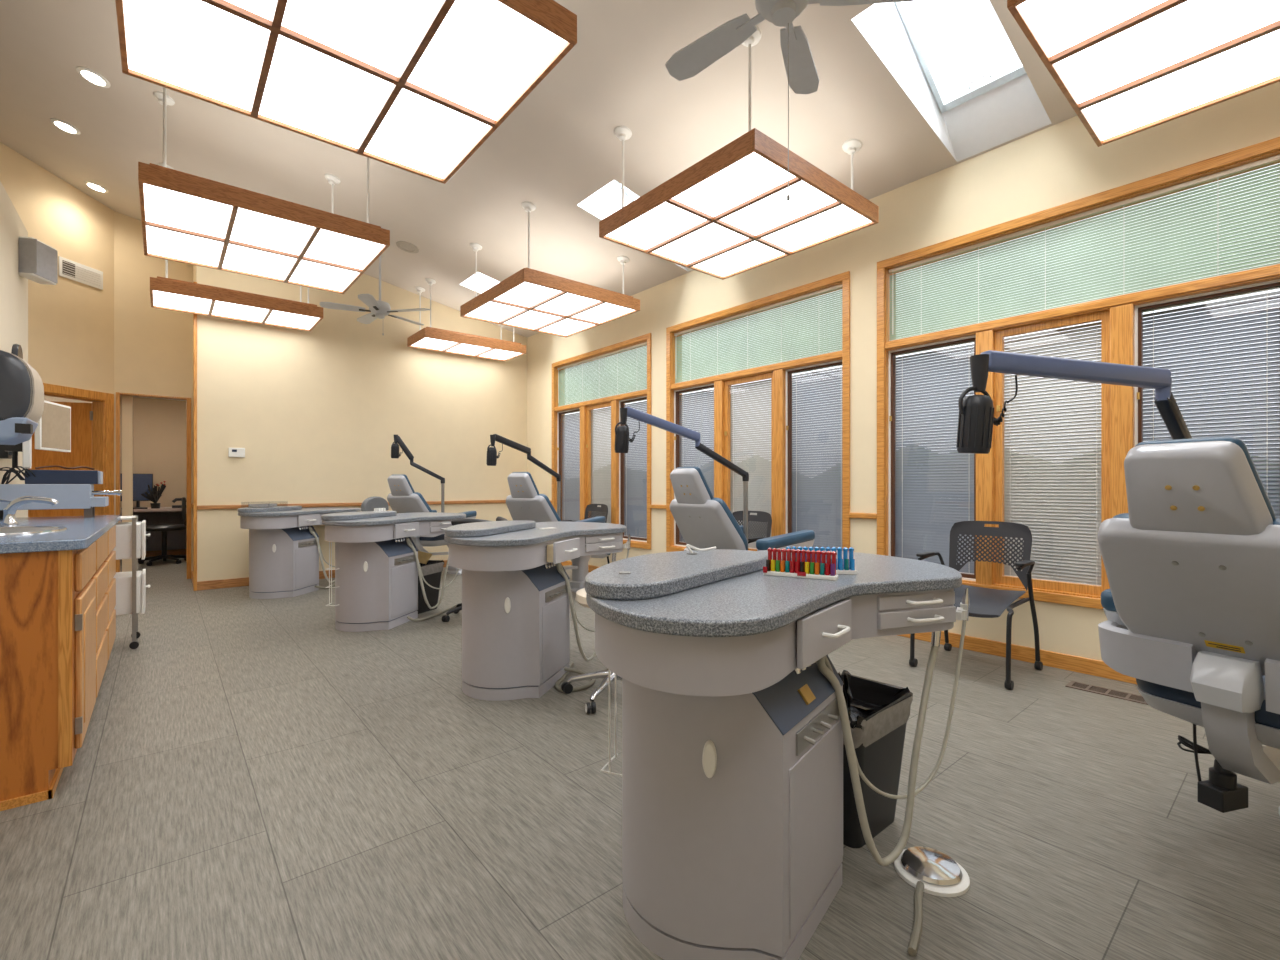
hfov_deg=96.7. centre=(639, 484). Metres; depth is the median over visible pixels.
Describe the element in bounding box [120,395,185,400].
ceiling
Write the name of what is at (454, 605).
hose
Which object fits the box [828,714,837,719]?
switch
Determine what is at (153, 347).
wall
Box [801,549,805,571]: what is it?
stick
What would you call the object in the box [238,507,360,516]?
countertop
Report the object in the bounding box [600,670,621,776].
wire holder
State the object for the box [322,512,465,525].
countertop
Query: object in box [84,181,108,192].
recessed light
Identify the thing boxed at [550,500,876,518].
trim
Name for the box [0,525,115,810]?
base cabinet
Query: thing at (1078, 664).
baseboard
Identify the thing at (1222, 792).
power adapter
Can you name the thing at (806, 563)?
stick
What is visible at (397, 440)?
lamp
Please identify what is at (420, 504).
cushion
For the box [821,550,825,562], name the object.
stick
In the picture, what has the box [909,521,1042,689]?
chair
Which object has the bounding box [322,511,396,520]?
countertop
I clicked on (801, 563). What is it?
stick
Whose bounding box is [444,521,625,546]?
countertop
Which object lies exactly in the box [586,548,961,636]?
countertop
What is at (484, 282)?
window
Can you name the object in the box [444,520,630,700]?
console
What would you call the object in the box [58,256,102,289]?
air vent
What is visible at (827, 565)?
stick
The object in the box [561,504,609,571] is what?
chair
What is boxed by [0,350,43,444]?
machine
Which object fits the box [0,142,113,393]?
wall
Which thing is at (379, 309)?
ceiling fan
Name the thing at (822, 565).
stick
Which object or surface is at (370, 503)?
stool
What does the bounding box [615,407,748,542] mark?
lamp
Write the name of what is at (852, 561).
stick
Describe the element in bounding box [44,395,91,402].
wall
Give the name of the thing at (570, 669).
hose
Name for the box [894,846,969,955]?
foot pedal
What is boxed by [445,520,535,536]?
countertop
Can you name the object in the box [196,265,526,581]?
wall
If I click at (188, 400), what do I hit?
trim
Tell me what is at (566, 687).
stool
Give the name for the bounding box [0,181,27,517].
wall
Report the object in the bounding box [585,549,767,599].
countertop
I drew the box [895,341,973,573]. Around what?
blind
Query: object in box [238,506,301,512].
countertop
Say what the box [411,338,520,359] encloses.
diffuser
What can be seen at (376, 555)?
console
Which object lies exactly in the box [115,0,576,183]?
pendant light
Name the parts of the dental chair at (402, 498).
support arm, plate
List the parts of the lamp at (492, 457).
arm, arm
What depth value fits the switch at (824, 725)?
1.45 m
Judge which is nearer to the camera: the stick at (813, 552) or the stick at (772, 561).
the stick at (813, 552)
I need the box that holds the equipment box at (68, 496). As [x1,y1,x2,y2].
[0,484,121,518]
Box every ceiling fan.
[319,227,429,334]
[665,0,912,200]
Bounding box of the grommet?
[619,571,630,573]
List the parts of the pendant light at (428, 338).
rod, rod, frame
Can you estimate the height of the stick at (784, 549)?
0.068 m
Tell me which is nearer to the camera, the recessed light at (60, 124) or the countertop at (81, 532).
the countertop at (81, 532)
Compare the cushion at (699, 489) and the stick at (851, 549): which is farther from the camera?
the cushion at (699, 489)
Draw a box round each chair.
[138,497,185,565]
[387,474,476,573]
[506,472,610,591]
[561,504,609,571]
[670,466,814,550]
[732,511,771,543]
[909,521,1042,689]
[1097,437,1279,814]
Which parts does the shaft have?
skylight frame, handle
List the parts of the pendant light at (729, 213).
rod, frame, rod, rod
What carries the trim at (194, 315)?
attached to the wall at (316, 414)
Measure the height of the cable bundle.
0.027 m
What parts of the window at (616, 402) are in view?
screen frame, sash, sash, screen frame, sash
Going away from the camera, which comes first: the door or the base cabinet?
the base cabinet
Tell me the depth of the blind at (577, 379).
7.21 m
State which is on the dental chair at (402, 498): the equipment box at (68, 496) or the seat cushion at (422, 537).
the seat cushion at (422, 537)
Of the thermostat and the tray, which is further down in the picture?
the thermostat
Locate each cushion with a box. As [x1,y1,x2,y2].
[393,474,414,492]
[414,492,432,511]
[419,534,444,540]
[512,472,538,493]
[538,494,560,520]
[676,466,712,498]
[711,498,747,549]
[1113,513,1279,524]
[1136,437,1275,520]
[1136,675,1279,728]
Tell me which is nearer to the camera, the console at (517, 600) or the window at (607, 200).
the console at (517, 600)
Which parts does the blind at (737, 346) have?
ladder cord, ladder cord, rail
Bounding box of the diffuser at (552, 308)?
[466,282,632,334]
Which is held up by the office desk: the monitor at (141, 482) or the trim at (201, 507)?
the monitor at (141, 482)
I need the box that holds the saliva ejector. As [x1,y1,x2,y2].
[686,544,715,554]
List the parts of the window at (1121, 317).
screen frame, sash, sash, screen frame, sash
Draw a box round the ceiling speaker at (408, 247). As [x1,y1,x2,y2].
[396,241,418,252]
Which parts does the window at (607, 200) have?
skylight frame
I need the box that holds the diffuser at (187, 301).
[153,290,318,328]
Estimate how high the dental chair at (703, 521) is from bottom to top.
1.250 m
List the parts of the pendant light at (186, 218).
rod, frame, rod, rod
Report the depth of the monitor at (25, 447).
3.38 m
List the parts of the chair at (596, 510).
backrest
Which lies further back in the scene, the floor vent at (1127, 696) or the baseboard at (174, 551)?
the baseboard at (174, 551)
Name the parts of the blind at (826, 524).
ladder cord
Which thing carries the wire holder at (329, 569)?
attached to the console at (376, 555)
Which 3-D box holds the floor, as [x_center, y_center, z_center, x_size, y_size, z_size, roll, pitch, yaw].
[-2.598,1.180,4.216,7.440,0.100,14.200,0,0,-40]
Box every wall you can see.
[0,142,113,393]
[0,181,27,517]
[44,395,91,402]
[114,211,192,570]
[120,396,185,507]
[122,395,132,571]
[193,265,195,281]
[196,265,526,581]
[527,82,1279,660]
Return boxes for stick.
[766,559,769,570]
[767,548,771,569]
[771,560,774,570]
[772,548,776,567]
[775,560,779,571]
[777,548,781,559]
[780,560,784,571]
[782,548,785,560]
[785,561,789,571]
[786,549,790,571]
[790,561,793,572]
[791,549,795,571]
[795,561,798,572]
[796,549,800,571]
[800,562,803,571]
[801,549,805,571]
[805,562,808,573]
[806,550,810,572]
[810,562,813,573]
[811,550,815,572]
[815,562,818,574]
[816,550,820,573]
[820,563,824,574]
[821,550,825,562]
[825,563,829,574]
[826,551,830,562]
[830,563,834,575]
[831,551,836,574]
[837,547,841,568]
[839,559,842,569]
[843,547,847,568]
[844,559,848,569]
[849,547,853,568]
[850,559,854,569]
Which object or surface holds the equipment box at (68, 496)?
on the countertop at (81, 532)
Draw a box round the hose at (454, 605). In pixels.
[407,604,456,621]
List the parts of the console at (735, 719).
access panel, control plate, drawer, handle, drawer, drawer, handle, handle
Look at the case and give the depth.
3.45 m
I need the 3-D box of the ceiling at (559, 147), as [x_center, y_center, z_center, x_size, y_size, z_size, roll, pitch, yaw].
[-1.637,-2.922,3.032,7.390,1.427,11.150,0,0,-40]
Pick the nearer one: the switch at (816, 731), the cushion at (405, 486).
the switch at (816, 731)
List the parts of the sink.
bowl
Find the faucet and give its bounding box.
[0,496,57,524]
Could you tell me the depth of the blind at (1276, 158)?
3.38 m
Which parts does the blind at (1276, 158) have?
ladder cord, ladder cord, rail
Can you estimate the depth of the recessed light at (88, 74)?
4.30 m
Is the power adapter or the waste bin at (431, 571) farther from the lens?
the waste bin at (431, 571)
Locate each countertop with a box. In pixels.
[0,515,120,553]
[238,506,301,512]
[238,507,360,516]
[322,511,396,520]
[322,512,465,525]
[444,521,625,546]
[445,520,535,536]
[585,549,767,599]
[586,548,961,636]
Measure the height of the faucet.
0.145 m
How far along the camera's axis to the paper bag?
5.11 m
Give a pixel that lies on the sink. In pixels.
(20, 529)
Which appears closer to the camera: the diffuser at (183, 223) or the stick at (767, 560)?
the stick at (767, 560)
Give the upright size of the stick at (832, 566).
0.034 m
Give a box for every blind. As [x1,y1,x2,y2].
[557,342,646,406]
[562,411,579,520]
[591,407,610,522]
[624,399,646,537]
[674,284,841,383]
[679,387,713,542]
[730,379,770,548]
[792,365,841,548]
[889,154,1279,340]
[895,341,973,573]
[1004,322,1100,585]
[1143,287,1279,517]
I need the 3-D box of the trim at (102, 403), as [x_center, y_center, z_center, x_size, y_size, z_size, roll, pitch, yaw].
[-6.051,0.052,5.935,0.158,2.155,0.980,0,0,5]
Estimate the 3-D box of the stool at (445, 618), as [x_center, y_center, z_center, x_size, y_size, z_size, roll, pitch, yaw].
[-1.405,0.701,4.853,0.573,0.858,0.578,0,0,-38]
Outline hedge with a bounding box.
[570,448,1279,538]
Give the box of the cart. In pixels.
[112,516,149,648]
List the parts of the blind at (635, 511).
ladder cord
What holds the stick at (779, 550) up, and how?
in the rack at (765, 572)
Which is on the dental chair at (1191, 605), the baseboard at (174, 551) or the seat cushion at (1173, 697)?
the seat cushion at (1173, 697)
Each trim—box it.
[43,383,113,515]
[116,392,190,578]
[193,282,196,590]
[197,500,505,509]
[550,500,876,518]
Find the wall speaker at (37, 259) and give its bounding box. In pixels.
[19,236,56,284]
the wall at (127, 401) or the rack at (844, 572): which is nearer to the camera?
the rack at (844, 572)
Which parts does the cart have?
drawer, drawer, post, post, drawer, drawer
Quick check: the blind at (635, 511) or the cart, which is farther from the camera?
the blind at (635, 511)
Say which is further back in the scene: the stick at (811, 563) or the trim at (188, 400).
the trim at (188, 400)
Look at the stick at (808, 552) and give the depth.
1.66 m
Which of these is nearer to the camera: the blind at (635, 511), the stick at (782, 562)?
the stick at (782, 562)
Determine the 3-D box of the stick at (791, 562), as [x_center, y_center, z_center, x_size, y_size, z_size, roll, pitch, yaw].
[0.448,0.241,1.674,0.014,0.034,0.013,0,0,-39]
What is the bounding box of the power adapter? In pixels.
[1177,724,1247,812]
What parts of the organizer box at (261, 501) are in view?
lid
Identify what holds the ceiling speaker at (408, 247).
attached to the ceiling at (559, 147)
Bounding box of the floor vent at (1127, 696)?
[1065,681,1147,704]
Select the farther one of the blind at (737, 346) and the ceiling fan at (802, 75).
the blind at (737, 346)
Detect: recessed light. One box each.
[50,118,80,134]
[76,66,109,87]
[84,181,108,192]
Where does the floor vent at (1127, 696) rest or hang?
in the floor
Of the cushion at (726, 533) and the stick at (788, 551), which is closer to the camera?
the stick at (788, 551)
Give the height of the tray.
0.120 m
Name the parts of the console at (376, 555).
access panel, control plate, drawer, drawer, drawer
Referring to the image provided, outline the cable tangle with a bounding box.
[0,466,35,483]
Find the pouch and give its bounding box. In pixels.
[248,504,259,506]
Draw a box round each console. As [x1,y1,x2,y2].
[238,506,360,598]
[322,511,465,631]
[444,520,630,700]
[585,548,968,959]
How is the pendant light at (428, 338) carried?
hanging from the ceiling at (559, 147)
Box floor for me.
[0,555,1279,959]
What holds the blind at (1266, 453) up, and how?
attached to the window at (1121, 317)
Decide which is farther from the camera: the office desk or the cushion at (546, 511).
the office desk
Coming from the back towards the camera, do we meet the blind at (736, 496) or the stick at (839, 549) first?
the blind at (736, 496)
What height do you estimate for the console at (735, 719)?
0.898 m
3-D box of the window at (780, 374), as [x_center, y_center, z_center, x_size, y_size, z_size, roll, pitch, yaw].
[1.050,-0.495,5.454,0.180,2.450,2.165,0,0,-40]
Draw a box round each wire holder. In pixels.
[325,541,338,605]
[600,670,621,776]
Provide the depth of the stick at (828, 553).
1.64 m
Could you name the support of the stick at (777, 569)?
in the rack at (765, 572)
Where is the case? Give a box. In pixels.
[25,470,102,483]
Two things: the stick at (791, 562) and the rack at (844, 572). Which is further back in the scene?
the rack at (844, 572)
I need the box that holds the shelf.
[121,516,135,519]
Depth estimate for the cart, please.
3.92 m
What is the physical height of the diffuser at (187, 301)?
0.008 m
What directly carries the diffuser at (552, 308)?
attached to the pendant light at (528, 299)
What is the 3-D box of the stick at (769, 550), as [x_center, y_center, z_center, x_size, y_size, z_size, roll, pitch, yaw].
[0.394,0.224,1.725,0.015,0.068,0.014,0,0,-39]
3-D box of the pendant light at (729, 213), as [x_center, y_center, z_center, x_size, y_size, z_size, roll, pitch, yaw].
[0.671,-2.179,4.023,1.340,0.764,1.420,0,0,-40]
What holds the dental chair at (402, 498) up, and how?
on the floor
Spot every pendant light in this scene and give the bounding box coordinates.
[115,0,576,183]
[138,87,389,293]
[150,163,322,330]
[407,278,525,360]
[460,201,639,337]
[599,26,878,279]
[1007,0,1279,146]
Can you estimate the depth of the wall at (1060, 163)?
4.23 m
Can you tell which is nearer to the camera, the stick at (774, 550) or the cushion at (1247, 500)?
the cushion at (1247, 500)
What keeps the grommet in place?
on the console at (735, 719)
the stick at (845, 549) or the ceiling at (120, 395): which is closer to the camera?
the stick at (845, 549)
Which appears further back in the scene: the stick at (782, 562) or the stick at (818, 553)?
the stick at (782, 562)
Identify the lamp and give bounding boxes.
[391,435,444,512]
[486,434,560,516]
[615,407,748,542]
[956,350,1191,453]
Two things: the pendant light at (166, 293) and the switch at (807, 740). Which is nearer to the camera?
the switch at (807, 740)
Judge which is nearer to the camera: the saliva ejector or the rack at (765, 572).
the rack at (765, 572)
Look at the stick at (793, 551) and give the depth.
1.69 m
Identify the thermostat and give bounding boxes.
[228,448,244,456]
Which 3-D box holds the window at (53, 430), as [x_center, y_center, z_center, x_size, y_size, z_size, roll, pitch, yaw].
[-4.107,-0.400,3.890,0.180,0.330,0.400,0,0,-24]
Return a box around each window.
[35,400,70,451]
[460,272,499,292]
[552,333,650,549]
[578,180,692,270]
[666,271,849,551]
[877,137,1279,608]
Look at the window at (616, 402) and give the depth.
7.25 m
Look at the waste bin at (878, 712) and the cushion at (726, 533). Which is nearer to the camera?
the waste bin at (878, 712)
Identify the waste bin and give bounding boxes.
[416,560,443,613]
[838,670,912,847]
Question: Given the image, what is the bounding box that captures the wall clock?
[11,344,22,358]
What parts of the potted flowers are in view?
pot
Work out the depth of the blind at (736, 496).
5.45 m
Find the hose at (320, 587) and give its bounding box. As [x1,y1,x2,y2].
[315,584,334,588]
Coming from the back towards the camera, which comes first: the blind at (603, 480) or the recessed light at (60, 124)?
the blind at (603, 480)
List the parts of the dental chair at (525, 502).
support arm, plate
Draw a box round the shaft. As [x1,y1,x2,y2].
[851,2,1051,161]
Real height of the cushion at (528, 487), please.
0.224 m
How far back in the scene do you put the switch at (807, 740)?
1.37 m
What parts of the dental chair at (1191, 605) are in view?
support arm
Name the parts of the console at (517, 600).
access panel, control plate, drawer, handle, drawer, drawer, handle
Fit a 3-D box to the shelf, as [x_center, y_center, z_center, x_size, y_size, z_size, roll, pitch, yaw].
[-3.698,0.233,3.972,0.260,0.015,0.320,0,0,-40]
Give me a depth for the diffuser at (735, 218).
3.88 m
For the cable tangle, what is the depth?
3.29 m
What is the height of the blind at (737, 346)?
0.554 m
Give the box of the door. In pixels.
[28,401,92,516]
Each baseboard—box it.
[146,549,185,556]
[197,560,446,590]
[561,561,1136,683]
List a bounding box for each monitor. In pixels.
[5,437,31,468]
[120,473,152,507]
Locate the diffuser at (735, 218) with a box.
[606,152,871,276]
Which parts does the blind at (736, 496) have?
ladder cord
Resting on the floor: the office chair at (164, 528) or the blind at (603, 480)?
the office chair at (164, 528)
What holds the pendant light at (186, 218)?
hanging from the ceiling at (559, 147)
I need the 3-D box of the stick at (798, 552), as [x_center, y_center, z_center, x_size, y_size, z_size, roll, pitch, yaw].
[0.469,0.224,1.684,0.015,0.068,0.014,0,0,-39]
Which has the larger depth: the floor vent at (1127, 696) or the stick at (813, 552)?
the floor vent at (1127, 696)
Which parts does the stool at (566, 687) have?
seat, star leg, star leg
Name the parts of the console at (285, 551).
control plate, access panel, drawer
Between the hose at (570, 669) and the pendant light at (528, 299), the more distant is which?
the pendant light at (528, 299)
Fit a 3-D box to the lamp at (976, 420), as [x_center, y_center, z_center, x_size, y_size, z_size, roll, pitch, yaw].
[1.647,0.153,1.826,1.384,1.114,0.380,0,0,-23]
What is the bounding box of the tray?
[0,417,37,444]
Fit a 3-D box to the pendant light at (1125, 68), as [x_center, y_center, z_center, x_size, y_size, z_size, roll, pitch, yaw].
[2.372,-2.178,2.043,1.380,0.762,1.430,0,0,-40]
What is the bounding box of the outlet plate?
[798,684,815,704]
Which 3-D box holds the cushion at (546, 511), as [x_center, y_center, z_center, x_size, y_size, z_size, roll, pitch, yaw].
[-0.999,0.283,5.472,0.496,0.402,0.314,0,0,28]
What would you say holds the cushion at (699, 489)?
on the dental chair at (703, 521)
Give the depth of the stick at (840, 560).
1.72 m
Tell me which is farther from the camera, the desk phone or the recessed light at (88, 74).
the desk phone
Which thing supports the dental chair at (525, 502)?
on the floor
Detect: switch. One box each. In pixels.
[804,736,815,744]
[813,728,823,734]
[821,721,831,729]
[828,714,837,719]
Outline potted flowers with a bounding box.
[141,481,165,508]
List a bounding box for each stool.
[361,497,412,540]
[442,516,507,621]
[561,588,621,713]
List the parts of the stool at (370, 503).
backrest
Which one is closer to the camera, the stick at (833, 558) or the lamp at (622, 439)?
the stick at (833, 558)
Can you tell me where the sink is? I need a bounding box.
[0,526,66,534]
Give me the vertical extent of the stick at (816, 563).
0.034 m
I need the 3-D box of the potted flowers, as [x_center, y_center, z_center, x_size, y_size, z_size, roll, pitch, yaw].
[-7.226,0.143,8.509,0.248,0.414,0.279,0,0,5]
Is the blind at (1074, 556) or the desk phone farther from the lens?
the desk phone
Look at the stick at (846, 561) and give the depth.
1.72 m
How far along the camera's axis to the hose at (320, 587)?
6.11 m
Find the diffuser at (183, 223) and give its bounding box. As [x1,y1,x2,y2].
[144,184,383,290]
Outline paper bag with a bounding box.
[418,551,431,563]
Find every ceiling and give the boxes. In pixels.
[0,0,1076,337]
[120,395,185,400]
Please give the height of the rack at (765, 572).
0.026 m
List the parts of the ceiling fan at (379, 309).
blade, blade, blade, rod, motor, blade, blade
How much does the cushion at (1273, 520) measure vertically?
0.402 m
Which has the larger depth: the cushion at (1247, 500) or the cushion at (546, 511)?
the cushion at (546, 511)
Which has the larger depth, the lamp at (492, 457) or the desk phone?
the desk phone
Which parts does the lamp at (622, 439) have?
coiled cord, arm, arm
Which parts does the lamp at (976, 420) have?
coiled cord, arm, arm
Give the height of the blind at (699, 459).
1.654 m
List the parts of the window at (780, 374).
screen frame, sash, sash, screen frame, sash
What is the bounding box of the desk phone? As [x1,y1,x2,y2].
[172,498,181,507]
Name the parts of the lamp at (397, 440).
arm, arm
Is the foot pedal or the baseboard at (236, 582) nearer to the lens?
the foot pedal
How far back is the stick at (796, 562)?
1.66 m
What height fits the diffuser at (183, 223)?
0.008 m
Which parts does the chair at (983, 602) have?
leg, arm post, leg, seat, backrest, leg, seat rail, arm post, leg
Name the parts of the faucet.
spout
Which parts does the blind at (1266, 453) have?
ladder cord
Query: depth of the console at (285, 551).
5.70 m
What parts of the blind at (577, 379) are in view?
ladder cord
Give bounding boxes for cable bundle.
[35,465,94,469]
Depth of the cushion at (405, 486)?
6.42 m
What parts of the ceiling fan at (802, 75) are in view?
blade, motor, pull chain, blade, blade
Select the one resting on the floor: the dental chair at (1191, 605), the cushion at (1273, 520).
the dental chair at (1191, 605)
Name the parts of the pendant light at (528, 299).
rod, rod, frame, rod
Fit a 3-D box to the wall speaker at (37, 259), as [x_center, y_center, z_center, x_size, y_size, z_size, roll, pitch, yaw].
[-4.514,-1.670,4.240,0.163,0.280,0.235,0,0,-17]
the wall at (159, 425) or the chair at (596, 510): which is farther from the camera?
the wall at (159, 425)
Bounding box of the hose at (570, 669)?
[555,662,594,691]
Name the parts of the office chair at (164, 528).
star leg, star leg, seat, star leg, star leg, backrest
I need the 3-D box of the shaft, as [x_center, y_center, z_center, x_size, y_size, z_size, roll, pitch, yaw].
[1.842,-2.674,3.288,1.450,0.868,0.610,0,0,-40]
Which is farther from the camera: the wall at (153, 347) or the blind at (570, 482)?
the blind at (570, 482)
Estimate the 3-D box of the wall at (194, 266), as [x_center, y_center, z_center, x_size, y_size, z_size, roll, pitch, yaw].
[-5.123,-1.020,6.634,0.120,4.300,1.070,0,0,-40]
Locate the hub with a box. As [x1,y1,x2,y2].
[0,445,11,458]
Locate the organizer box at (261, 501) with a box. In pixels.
[242,501,282,507]
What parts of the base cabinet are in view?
shoe moulding, drawer, door, raised panel, drawer, drawer, drawer, drawer, drawer, drawer, drawer, drawer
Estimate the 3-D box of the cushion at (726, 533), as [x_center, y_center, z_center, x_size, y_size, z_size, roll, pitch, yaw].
[0.487,0.283,3.894,0.314,0.402,0.496,0,0,-40]
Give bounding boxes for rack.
[763,566,837,580]
[836,566,856,574]
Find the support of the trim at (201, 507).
attached to the wall at (316, 414)
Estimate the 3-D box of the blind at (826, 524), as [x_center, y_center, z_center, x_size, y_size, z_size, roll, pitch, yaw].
[1.545,-0.197,4.921,0.026,1.654,0.575,0,0,-40]
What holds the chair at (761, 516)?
on the floor
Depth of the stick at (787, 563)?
1.68 m
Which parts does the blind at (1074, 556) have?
rail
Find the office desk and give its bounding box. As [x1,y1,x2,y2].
[120,507,185,550]
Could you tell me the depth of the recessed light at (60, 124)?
4.97 m
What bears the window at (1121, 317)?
in the wall at (1060, 163)
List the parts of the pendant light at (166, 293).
rod, frame, rod, rod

